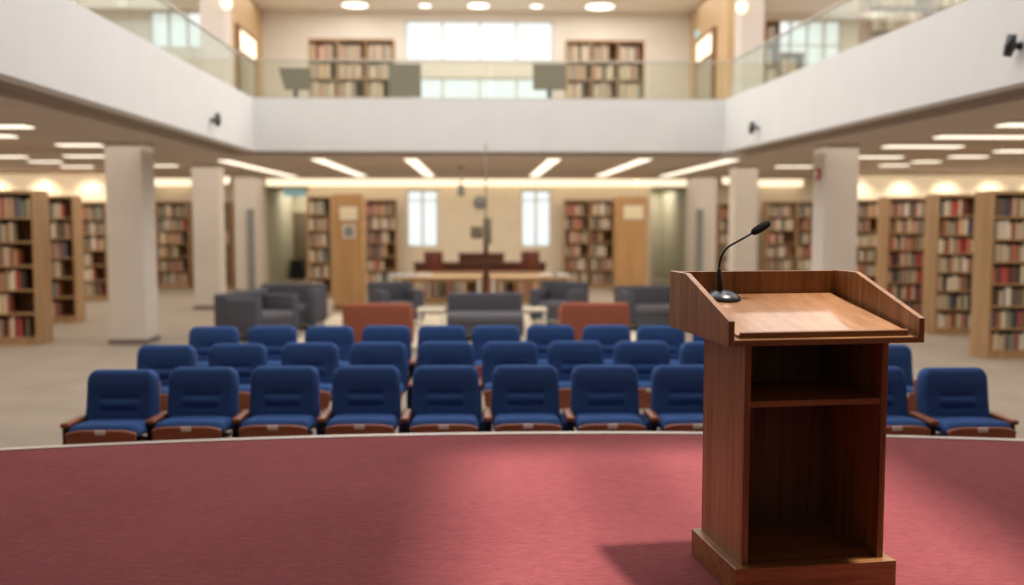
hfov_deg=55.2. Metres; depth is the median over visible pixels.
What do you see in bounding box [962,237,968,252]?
book
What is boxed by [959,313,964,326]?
book
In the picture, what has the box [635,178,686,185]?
light
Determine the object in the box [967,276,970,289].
book
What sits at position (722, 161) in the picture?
diffuser
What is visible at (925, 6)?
bookcase
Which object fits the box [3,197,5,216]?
book
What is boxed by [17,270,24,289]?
book
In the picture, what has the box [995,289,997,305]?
book
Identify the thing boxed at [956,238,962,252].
book
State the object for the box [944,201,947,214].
book
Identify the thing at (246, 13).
wall
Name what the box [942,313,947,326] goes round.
book
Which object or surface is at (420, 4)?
recessed light
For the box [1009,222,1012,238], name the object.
book
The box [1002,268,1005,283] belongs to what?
book
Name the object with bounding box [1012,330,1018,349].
book
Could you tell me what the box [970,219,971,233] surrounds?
book
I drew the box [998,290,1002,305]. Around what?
book
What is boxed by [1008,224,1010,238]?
book
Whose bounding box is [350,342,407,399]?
seat
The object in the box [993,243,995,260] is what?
book
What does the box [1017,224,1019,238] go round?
book
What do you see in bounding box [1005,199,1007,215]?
book
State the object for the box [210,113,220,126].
wall spotlight
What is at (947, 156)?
diffuser
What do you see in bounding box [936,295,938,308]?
book
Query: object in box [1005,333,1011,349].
book
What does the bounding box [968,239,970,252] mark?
book
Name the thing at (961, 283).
book
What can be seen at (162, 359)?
seat
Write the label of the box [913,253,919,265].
book
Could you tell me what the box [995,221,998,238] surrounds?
book
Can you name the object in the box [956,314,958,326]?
book
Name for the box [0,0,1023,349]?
books
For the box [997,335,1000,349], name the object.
book
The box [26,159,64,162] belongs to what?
ceiling light
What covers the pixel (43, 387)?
floor
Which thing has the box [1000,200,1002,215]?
book
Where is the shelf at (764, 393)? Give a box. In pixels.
[751,380,880,407]
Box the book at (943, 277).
[938,275,944,289]
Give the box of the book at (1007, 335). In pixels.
[1005,334,1008,349]
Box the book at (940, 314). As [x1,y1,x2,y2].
[937,312,941,326]
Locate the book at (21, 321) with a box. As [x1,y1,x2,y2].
[18,317,26,336]
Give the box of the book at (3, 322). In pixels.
[1,319,7,336]
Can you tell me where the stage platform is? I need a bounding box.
[0,434,1023,584]
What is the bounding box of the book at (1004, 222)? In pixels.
[1001,221,1006,238]
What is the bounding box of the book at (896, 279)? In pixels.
[894,270,897,282]
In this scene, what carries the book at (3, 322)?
on the bookcase at (33, 231)
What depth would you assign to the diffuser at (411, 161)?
19.57 m
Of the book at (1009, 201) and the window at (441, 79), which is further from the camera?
the window at (441, 79)
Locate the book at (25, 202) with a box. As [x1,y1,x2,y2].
[24,201,26,216]
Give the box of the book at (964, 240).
[963,239,967,252]
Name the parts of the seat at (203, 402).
armrest, number plate, backrest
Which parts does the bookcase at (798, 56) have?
panel, panel, panel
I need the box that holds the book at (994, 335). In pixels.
[991,334,995,349]
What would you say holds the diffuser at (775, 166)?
attached to the ceiling light at (775, 166)
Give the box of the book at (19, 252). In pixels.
[16,249,23,265]
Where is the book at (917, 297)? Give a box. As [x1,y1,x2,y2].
[914,286,918,298]
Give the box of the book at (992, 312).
[991,311,993,327]
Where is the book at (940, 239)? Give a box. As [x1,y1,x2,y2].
[939,238,941,252]
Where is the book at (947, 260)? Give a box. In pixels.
[946,259,949,271]
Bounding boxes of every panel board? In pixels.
[246,209,255,290]
[695,209,702,270]
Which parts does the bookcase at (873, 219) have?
shelf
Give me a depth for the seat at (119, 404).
6.93 m
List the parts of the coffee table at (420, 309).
leg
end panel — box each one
[332,194,365,309]
[613,197,646,291]
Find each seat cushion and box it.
[68,419,148,436]
[154,416,231,432]
[160,386,167,393]
[197,361,208,366]
[239,384,250,392]
[240,414,316,430]
[262,309,292,322]
[267,361,280,365]
[299,303,305,313]
[320,383,331,395]
[326,414,398,429]
[339,361,349,365]
[389,300,414,308]
[400,383,405,394]
[410,414,478,429]
[446,311,523,323]
[474,360,481,366]
[483,382,491,394]
[492,413,561,429]
[538,299,566,309]
[538,359,546,364]
[559,381,570,388]
[574,413,644,429]
[604,359,612,364]
[635,303,669,314]
[638,381,650,387]
[657,413,702,430]
[670,360,678,364]
[886,415,926,427]
[907,386,913,392]
[931,416,1011,433]
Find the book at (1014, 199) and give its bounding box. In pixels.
[1007,198,1015,215]
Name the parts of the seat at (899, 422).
number plate, backrest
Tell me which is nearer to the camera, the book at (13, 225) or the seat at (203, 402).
the seat at (203, 402)
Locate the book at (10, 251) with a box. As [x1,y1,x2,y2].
[9,250,12,265]
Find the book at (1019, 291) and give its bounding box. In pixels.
[1018,290,1020,305]
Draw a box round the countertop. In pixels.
[413,261,546,264]
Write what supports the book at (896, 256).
on the bookcase at (884, 218)
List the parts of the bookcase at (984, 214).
panel, shelf, shelf, shelf, shelf, panel, shelf, shelf, shelf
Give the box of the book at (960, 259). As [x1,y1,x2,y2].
[957,257,961,271]
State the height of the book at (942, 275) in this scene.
0.261 m
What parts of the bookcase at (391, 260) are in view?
shelf, shelf, panel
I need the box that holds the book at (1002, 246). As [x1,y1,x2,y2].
[1000,245,1003,260]
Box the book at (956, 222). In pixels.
[952,221,958,233]
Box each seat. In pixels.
[60,369,160,444]
[136,345,196,411]
[146,367,238,440]
[189,326,239,366]
[208,343,267,412]
[231,366,319,437]
[247,326,296,365]
[281,342,338,410]
[305,326,353,365]
[316,365,400,434]
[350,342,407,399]
[362,325,411,370]
[398,365,480,432]
[406,341,473,408]
[408,325,465,382]
[472,325,519,377]
[478,341,537,431]
[481,365,561,431]
[526,325,574,364]
[547,341,603,408]
[560,365,645,430]
[582,325,630,364]
[613,341,669,408]
[636,325,684,364]
[640,365,703,431]
[679,341,703,364]
[692,334,703,340]
[886,366,930,435]
[888,344,914,416]
[910,367,1018,438]
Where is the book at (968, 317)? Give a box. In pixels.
[966,314,970,326]
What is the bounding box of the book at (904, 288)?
[900,287,905,298]
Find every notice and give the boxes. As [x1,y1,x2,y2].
[340,207,356,219]
[343,225,354,237]
[624,206,642,218]
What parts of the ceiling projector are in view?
rod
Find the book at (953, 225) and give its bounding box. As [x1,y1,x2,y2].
[952,222,954,233]
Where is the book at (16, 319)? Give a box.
[15,317,21,336]
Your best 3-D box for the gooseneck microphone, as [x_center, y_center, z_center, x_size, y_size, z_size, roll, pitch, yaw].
[0.914,-0.127,3.962,0.269,0.325,0.143,-1,4,-9]
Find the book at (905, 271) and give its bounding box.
[903,270,906,282]
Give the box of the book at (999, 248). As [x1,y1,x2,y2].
[998,245,1000,260]
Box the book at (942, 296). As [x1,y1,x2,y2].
[941,295,943,308]
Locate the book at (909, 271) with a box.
[908,270,910,282]
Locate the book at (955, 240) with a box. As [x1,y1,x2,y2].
[953,239,956,252]
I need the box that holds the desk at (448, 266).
[413,261,546,271]
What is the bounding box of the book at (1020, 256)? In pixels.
[1019,246,1021,260]
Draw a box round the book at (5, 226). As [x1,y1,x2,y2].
[4,225,7,241]
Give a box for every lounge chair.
[342,303,413,344]
[558,302,628,340]
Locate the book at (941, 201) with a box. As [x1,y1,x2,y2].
[940,200,943,214]
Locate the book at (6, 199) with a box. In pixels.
[5,198,10,216]
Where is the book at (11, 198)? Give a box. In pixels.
[11,198,14,216]
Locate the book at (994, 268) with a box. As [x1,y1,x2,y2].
[993,267,995,283]
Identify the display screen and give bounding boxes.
[279,68,310,96]
[389,64,420,97]
[533,64,565,97]
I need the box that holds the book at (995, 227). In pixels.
[994,222,996,238]
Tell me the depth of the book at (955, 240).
16.68 m
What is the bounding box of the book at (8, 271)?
[5,269,13,289]
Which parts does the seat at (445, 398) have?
panel, armrest, number plate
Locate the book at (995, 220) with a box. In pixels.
[995,220,1000,238]
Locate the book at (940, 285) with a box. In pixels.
[939,276,941,289]
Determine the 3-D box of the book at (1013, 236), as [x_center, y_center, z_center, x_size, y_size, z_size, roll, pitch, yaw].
[7.039,-0.877,13.837,0.026,0.234,0.185,0,4,-2]
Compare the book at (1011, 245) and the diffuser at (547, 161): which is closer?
the book at (1011, 245)
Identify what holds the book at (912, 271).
on the bookcase at (884, 218)
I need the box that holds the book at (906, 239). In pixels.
[905,237,907,248]
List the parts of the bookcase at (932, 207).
panel, shelf, shelf, shelf, shelf, shelf, panel, shelf, shelf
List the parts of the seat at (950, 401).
armrest, backrest, number plate, armrest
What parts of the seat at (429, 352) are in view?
panel, armrest, backrest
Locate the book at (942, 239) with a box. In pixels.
[942,239,946,252]
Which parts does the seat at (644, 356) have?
backrest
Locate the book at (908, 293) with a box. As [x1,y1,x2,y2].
[907,287,909,298]
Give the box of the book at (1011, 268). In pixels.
[1006,267,1013,283]
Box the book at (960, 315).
[957,313,961,326]
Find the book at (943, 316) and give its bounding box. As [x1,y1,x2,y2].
[941,315,944,326]
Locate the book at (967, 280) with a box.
[966,278,968,289]
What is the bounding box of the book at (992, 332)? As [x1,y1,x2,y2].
[991,330,997,349]
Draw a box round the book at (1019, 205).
[1018,198,1020,215]
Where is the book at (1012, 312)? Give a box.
[1010,311,1014,327]
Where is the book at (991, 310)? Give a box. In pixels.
[991,310,995,327]
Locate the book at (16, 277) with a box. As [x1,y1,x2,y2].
[15,271,17,289]
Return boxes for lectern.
[669,269,924,584]
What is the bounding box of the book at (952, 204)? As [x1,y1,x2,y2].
[951,203,953,214]
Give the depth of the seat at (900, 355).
8.35 m
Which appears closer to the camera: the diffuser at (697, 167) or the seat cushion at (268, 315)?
the seat cushion at (268, 315)
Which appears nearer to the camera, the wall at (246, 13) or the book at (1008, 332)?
the book at (1008, 332)
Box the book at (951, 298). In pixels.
[950,295,952,308]
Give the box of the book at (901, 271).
[898,270,902,282]
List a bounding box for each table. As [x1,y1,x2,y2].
[395,275,481,291]
[417,307,444,329]
[490,275,572,291]
[522,307,546,324]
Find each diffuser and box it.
[0,125,33,128]
[0,135,17,137]
[0,156,28,157]
[27,161,62,162]
[55,144,103,146]
[60,166,93,167]
[62,155,104,156]
[154,165,177,166]
[218,160,248,165]
[241,166,267,169]
[260,170,283,173]
[277,174,296,176]
[311,159,335,164]
[327,165,347,168]
[339,169,357,172]
[342,3,367,7]
[350,173,365,175]
[404,159,421,164]
[412,165,426,168]
[417,169,430,172]
[422,173,433,175]
[468,4,488,7]
[530,173,541,175]
[533,169,546,172]
[538,165,552,168]
[543,159,560,164]
[586,4,613,9]
[596,173,611,175]
[604,169,622,172]
[615,165,635,168]
[627,159,651,164]
[659,173,679,176]
[674,169,694,172]
[689,165,715,169]
[708,159,737,164]
[775,166,812,167]
[859,156,903,157]
[878,165,908,165]
[882,146,964,147]
[911,161,940,162]
[933,136,1023,138]
[947,156,988,157]
[993,150,1023,151]
[995,123,1023,126]
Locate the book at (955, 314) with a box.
[950,312,956,326]
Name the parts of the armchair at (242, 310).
backrest, armrest, armrest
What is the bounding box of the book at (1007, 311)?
[1000,309,1009,327]
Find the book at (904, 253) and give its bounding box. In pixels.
[901,252,906,265]
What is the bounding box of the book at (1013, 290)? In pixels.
[1013,290,1014,305]
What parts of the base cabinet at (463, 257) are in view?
lid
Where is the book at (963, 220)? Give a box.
[961,219,964,233]
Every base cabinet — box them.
[290,259,305,279]
[458,253,504,261]
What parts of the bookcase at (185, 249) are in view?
shelf, shelf, shelf, shelf, shelf, panel, panel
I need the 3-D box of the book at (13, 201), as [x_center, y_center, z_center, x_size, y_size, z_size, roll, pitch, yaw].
[-7.751,-1.309,15.331,0.028,0.269,0.198,0,4,-2]
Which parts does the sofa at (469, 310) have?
backrest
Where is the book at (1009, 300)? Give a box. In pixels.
[1007,287,1010,305]
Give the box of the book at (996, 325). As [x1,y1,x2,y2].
[995,311,997,327]
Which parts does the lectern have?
panel, panel, panel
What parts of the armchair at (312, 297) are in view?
armrest, armrest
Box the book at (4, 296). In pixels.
[3,296,4,312]
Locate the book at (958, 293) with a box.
[958,293,965,308]
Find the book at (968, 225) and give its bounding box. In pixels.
[967,219,969,233]
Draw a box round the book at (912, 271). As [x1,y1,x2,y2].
[911,270,914,282]
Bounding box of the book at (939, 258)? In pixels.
[938,257,941,271]
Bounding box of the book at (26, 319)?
[26,319,27,336]
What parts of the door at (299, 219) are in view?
frame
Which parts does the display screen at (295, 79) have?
panel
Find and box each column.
[104,142,158,338]
[191,164,225,305]
[199,0,232,86]
[234,174,264,289]
[685,175,716,270]
[728,165,757,270]
[734,0,763,95]
[811,143,858,270]
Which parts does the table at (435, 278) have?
leg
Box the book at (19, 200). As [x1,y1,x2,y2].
[17,198,25,216]
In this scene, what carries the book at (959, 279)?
on the bookcase at (932, 207)
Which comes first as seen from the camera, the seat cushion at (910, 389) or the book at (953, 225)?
the seat cushion at (910, 389)
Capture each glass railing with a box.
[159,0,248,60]
[251,59,726,99]
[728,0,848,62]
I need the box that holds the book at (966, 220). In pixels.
[964,219,967,233]
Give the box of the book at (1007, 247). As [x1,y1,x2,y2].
[1006,246,1009,260]
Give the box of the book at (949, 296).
[948,295,950,308]
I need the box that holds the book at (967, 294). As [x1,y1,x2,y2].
[963,293,969,308]
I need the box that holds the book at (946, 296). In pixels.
[943,294,947,308]
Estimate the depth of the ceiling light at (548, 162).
21.13 m
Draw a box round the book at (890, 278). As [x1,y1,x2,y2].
[889,271,891,282]
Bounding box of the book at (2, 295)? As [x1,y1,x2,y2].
[0,293,7,312]
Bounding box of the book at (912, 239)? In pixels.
[911,238,914,248]
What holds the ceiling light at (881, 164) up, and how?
attached to the ceiling at (980, 118)
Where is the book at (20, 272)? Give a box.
[19,271,22,289]
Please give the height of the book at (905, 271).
0.238 m
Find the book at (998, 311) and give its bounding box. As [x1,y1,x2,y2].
[998,311,1002,327]
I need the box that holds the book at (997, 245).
[995,244,998,260]
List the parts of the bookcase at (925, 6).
panel, shelf, panel, shelf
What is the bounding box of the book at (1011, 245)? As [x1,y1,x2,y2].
[1006,244,1014,260]
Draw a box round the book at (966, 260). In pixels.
[965,259,967,271]
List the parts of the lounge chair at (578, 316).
armrest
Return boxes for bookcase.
[0,190,53,344]
[48,195,85,322]
[82,202,108,300]
[155,201,193,288]
[224,201,234,288]
[306,196,333,297]
[308,38,395,97]
[365,199,397,287]
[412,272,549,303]
[563,199,613,287]
[564,40,644,98]
[716,203,728,270]
[761,201,812,270]
[763,20,780,83]
[779,52,803,77]
[856,199,877,282]
[858,0,952,44]
[876,197,925,302]
[922,194,974,334]
[970,191,1023,358]
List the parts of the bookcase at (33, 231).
shelf, shelf, shelf, shelf, shelf, shelf, panel, panel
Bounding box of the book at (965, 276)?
[960,275,966,289]
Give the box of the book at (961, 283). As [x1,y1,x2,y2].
[956,276,962,289]
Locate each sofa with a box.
[446,292,523,340]
[614,285,669,328]
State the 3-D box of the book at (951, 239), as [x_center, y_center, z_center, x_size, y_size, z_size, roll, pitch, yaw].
[7.468,-0.809,16.767,0.046,0.261,0.205,0,4,-2]
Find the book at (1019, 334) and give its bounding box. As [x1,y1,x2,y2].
[1019,334,1020,349]
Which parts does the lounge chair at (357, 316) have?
armrest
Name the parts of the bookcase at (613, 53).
panel, shelf, shelf, shelf, panel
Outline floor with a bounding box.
[0,277,1023,447]
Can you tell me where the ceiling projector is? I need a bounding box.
[457,167,464,195]
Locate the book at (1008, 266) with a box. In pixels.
[1008,266,1015,282]
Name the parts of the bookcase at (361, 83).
panel, shelf, shelf, shelf, panel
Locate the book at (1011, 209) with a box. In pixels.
[1008,199,1012,215]
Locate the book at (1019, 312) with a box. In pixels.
[1018,311,1021,327]
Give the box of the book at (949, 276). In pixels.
[948,275,955,289]
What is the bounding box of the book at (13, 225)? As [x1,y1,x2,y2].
[9,222,17,241]
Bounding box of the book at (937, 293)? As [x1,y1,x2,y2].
[937,293,940,308]
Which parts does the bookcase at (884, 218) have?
panel, shelf, shelf, shelf, shelf, shelf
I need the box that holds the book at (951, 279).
[950,278,952,289]
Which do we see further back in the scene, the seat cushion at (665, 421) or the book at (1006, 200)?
the book at (1006, 200)
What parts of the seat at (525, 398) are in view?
panel, armrest, number plate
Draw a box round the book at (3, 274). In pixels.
[2,273,5,289]
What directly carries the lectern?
on the stage platform
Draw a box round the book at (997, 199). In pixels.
[996,198,999,215]
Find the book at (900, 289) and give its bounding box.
[898,288,901,298]
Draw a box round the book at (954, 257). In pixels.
[949,256,956,271]
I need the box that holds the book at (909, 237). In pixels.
[905,236,910,248]
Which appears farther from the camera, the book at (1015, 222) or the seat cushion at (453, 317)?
the seat cushion at (453, 317)
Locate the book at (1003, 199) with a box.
[1000,198,1004,215]
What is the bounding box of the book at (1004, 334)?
[998,332,1005,349]
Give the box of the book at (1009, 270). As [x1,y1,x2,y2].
[1008,268,1010,283]
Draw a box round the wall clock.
[474,196,484,208]
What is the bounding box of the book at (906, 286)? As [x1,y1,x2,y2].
[901,285,907,298]
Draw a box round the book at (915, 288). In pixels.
[914,287,916,298]
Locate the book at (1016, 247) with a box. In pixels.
[1014,245,1017,260]
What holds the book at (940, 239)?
on the bookcase at (932, 207)
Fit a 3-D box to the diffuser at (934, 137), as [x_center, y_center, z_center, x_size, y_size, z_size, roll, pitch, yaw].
[6.698,-2.207,13.936,1.296,0.015,0.310,0,4,-2]
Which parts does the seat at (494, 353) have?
armrest, backrest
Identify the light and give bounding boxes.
[0,122,36,128]
[0,133,19,137]
[0,154,30,157]
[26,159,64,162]
[53,142,103,146]
[58,165,94,167]
[61,154,104,156]
[154,164,179,166]
[154,178,190,185]
[215,158,299,176]
[265,178,635,185]
[309,157,367,175]
[341,1,368,7]
[403,157,434,175]
[418,3,431,6]
[467,2,489,7]
[528,157,561,175]
[530,4,542,7]
[584,2,615,9]
[594,157,653,175]
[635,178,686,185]
[657,157,741,176]
[758,179,803,186]
[774,165,813,167]
[859,155,905,157]
[877,163,910,165]
[880,144,966,147]
[909,159,942,162]
[931,133,1023,138]
[946,154,990,157]
[991,148,1023,151]
[993,121,1023,126]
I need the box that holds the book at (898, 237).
[897,236,901,248]
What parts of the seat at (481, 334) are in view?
backrest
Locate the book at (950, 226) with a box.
[949,222,952,233]
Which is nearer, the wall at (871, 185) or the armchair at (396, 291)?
the armchair at (396, 291)
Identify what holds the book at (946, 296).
on the bookcase at (932, 207)
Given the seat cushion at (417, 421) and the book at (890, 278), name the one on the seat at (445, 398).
the seat cushion at (417, 421)
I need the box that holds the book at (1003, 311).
[996,309,1004,327]
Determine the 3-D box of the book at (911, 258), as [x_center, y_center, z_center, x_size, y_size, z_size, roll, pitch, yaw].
[7.667,-0.618,18.889,0.043,0.205,0.197,0,4,-2]
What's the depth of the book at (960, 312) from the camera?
16.79 m
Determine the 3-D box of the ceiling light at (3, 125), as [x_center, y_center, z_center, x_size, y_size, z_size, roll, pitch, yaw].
[-6.345,-2.105,12.361,0.530,0.045,0.350,0,4,-2]
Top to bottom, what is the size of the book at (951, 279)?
0.209 m
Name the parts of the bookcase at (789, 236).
panel, shelf, shelf, shelf, shelf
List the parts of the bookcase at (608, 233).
panel, shelf, shelf, shelf, shelf, shelf, panel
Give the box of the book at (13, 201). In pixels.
[12,200,14,216]
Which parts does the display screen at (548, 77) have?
post, panel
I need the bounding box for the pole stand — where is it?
[471,143,491,291]
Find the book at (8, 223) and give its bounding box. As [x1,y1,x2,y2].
[8,223,9,241]
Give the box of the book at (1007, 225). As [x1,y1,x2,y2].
[1001,220,1008,238]
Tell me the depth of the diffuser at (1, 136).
13.78 m
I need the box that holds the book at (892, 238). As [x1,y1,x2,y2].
[891,237,893,248]
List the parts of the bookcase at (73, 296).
panel, shelf, shelf, shelf, panel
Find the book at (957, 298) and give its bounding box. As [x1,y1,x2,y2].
[953,296,960,308]
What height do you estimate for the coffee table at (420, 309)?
0.400 m
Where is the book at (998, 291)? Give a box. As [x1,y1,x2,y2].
[998,291,999,305]
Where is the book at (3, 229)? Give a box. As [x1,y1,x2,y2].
[2,225,4,241]
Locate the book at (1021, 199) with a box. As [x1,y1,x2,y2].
[1021,199,1022,215]
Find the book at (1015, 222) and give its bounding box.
[1014,222,1016,238]
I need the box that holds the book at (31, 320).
[27,317,34,336]
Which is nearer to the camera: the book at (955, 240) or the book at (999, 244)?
the book at (999, 244)
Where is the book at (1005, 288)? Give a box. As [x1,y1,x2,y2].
[998,287,1008,305]
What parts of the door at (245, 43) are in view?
lit pane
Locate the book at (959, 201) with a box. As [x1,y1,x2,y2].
[956,200,961,214]
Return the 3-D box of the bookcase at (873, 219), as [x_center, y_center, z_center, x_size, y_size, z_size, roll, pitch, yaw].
[8.024,-0.813,21.296,1.900,2.400,0.450,0,4,-2]
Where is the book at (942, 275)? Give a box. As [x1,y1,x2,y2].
[942,275,946,289]
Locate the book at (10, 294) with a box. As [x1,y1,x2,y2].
[4,293,11,312]
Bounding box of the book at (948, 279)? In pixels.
[947,278,949,289]
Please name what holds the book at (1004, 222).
on the bookcase at (984, 214)
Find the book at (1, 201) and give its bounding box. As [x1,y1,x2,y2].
[0,200,3,216]
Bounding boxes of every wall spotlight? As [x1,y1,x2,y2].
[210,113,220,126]
[749,122,758,133]
[1003,34,1022,56]
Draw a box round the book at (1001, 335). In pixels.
[998,334,1003,349]
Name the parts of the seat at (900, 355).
backrest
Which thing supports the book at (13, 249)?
on the bookcase at (33, 231)
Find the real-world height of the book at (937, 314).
0.247 m
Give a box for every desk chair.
[424,251,442,271]
[521,251,539,271]
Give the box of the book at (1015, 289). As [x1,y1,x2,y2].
[1012,288,1017,305]
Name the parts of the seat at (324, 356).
backrest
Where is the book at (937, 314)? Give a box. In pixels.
[936,313,938,327]
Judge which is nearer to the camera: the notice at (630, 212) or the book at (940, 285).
the book at (940, 285)
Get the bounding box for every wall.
[0,0,256,151]
[0,171,105,201]
[88,9,858,286]
[231,0,263,96]
[253,98,723,152]
[266,186,307,283]
[650,187,685,279]
[689,0,734,98]
[721,0,1023,152]
[858,172,1023,198]
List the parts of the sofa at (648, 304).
armrest, backrest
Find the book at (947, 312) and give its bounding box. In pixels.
[947,312,953,326]
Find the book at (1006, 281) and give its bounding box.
[1003,267,1007,283]
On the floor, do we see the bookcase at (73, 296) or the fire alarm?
the bookcase at (73, 296)
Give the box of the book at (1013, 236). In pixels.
[1012,222,1014,238]
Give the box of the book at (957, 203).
[956,202,958,214]
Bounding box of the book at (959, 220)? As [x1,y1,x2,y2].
[954,219,961,233]
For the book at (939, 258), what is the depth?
16.70 m
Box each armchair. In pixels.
[214,289,298,335]
[252,283,326,325]
[367,281,423,319]
[530,281,588,324]
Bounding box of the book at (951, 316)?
[950,315,952,326]
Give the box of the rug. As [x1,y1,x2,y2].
[297,314,639,348]
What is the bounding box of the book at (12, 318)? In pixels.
[11,316,19,336]
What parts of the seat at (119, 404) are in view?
armrest, number plate, backrest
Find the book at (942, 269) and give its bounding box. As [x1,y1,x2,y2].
[941,258,943,271]
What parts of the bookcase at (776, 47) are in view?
panel, shelf, shelf, panel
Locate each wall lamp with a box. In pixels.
[221,0,231,9]
[224,177,229,183]
[722,178,728,183]
[736,2,746,13]
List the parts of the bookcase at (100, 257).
shelf, shelf, shelf, panel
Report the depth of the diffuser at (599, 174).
25.16 m
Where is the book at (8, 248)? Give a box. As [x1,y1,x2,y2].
[7,247,13,265]
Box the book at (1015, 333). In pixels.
[1007,331,1016,349]
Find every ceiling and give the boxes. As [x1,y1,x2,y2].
[0,90,1023,178]
[72,0,858,13]
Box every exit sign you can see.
[284,190,304,195]
[695,29,698,38]
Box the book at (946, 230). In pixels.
[945,220,947,233]
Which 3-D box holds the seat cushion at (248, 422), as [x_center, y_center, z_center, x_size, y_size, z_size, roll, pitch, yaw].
[-1.654,0.922,6.963,0.486,0.106,0.390,0,4,-2]
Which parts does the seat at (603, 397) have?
panel, armrest, backrest, number plate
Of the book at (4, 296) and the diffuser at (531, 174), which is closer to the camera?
the book at (4, 296)
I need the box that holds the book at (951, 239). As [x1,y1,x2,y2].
[945,237,952,252]
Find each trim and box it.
[0,80,650,152]
[0,431,1023,450]
[732,87,1023,152]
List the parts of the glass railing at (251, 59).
handrail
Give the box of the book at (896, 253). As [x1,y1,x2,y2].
[895,252,900,265]
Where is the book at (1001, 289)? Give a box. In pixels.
[995,288,1004,305]
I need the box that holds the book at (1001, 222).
[1001,222,1002,238]
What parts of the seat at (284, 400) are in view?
panel, armrest, number plate, backrest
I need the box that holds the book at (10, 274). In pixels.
[9,273,11,289]
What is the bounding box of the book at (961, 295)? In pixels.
[956,294,963,308]
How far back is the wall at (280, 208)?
30.88 m
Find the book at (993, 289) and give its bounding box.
[992,288,995,305]
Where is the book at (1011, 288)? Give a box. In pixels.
[1011,288,1012,305]
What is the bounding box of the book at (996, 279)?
[993,266,997,283]
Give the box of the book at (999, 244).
[999,244,1005,260]
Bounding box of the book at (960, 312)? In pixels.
[960,312,965,326]
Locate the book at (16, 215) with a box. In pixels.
[15,198,17,216]
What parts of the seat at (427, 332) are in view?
panel, armrest, backrest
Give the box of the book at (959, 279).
[958,277,960,289]
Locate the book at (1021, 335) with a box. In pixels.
[1020,335,1022,349]
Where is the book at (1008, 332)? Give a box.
[1006,331,1013,349]
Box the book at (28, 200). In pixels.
[27,199,30,216]
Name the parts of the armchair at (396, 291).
armrest, backrest, armrest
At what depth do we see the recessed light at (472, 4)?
27.45 m
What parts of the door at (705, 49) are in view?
lit pane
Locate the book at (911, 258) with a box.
[910,255,912,265]
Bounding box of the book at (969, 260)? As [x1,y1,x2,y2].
[967,259,970,271]
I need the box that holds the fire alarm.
[815,168,820,179]
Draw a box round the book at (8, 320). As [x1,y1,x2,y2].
[7,319,10,336]
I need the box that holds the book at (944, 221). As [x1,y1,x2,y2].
[939,220,945,233]
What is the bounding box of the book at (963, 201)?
[962,200,964,214]
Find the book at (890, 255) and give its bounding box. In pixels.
[889,254,891,265]
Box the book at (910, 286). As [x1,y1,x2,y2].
[907,285,911,298]
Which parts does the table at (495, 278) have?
leg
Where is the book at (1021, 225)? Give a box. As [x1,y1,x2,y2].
[1019,224,1022,238]
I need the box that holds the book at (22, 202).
[21,201,23,216]
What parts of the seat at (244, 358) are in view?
backrest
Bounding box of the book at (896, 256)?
[895,255,898,265]
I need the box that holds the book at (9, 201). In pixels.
[8,200,10,216]
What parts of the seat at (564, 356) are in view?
backrest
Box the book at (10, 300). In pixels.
[6,297,14,312]
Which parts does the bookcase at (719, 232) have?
panel, panel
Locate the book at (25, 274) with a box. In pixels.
[22,271,30,289]
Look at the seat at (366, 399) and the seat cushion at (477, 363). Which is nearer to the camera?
the seat at (366, 399)
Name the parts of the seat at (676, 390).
panel, armrest, backrest, number plate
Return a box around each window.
[150,11,200,47]
[405,20,552,60]
[407,190,437,246]
[421,78,552,97]
[521,190,550,246]
[780,20,840,66]
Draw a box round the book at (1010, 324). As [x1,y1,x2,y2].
[1009,312,1011,327]
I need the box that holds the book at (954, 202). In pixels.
[951,201,955,214]
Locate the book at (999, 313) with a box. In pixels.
[998,312,1001,327]
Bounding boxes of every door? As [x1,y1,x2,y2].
[235,23,257,96]
[293,213,306,277]
[695,26,716,98]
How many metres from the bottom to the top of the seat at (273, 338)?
0.896 m
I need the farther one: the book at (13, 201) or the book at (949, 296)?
the book at (949, 296)
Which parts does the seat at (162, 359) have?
backrest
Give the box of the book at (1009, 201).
[1008,200,1010,215]
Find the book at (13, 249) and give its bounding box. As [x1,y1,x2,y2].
[12,248,18,265]
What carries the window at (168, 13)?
in the wall at (286, 33)
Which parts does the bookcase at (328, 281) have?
panel, panel, panel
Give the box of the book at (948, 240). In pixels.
[947,239,949,252]
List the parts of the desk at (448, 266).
panel, panel, panel, panel, panel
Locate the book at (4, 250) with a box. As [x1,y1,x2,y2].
[3,247,6,265]
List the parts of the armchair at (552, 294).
armrest, backrest, armrest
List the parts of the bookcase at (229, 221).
panel, panel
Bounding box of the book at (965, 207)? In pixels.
[964,202,966,214]
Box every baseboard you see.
[108,335,159,344]
[193,305,213,309]
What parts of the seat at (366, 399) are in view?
panel, armrest, number plate, backrest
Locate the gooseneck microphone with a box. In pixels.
[708,221,770,302]
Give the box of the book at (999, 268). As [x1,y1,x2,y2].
[998,267,1000,283]
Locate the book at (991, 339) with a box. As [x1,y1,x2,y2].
[990,335,992,349]
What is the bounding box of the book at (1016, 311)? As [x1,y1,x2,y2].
[1008,309,1017,327]
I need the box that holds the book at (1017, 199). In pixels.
[1016,198,1018,215]
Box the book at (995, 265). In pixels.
[995,265,1002,283]
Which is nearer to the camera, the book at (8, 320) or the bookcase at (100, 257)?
the book at (8, 320)
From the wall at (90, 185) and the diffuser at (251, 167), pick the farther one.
the wall at (90, 185)
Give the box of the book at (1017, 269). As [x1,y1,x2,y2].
[1015,268,1019,283]
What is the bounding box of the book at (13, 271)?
[12,270,19,289]
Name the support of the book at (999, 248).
on the bookcase at (984, 214)
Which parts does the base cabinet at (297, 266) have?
door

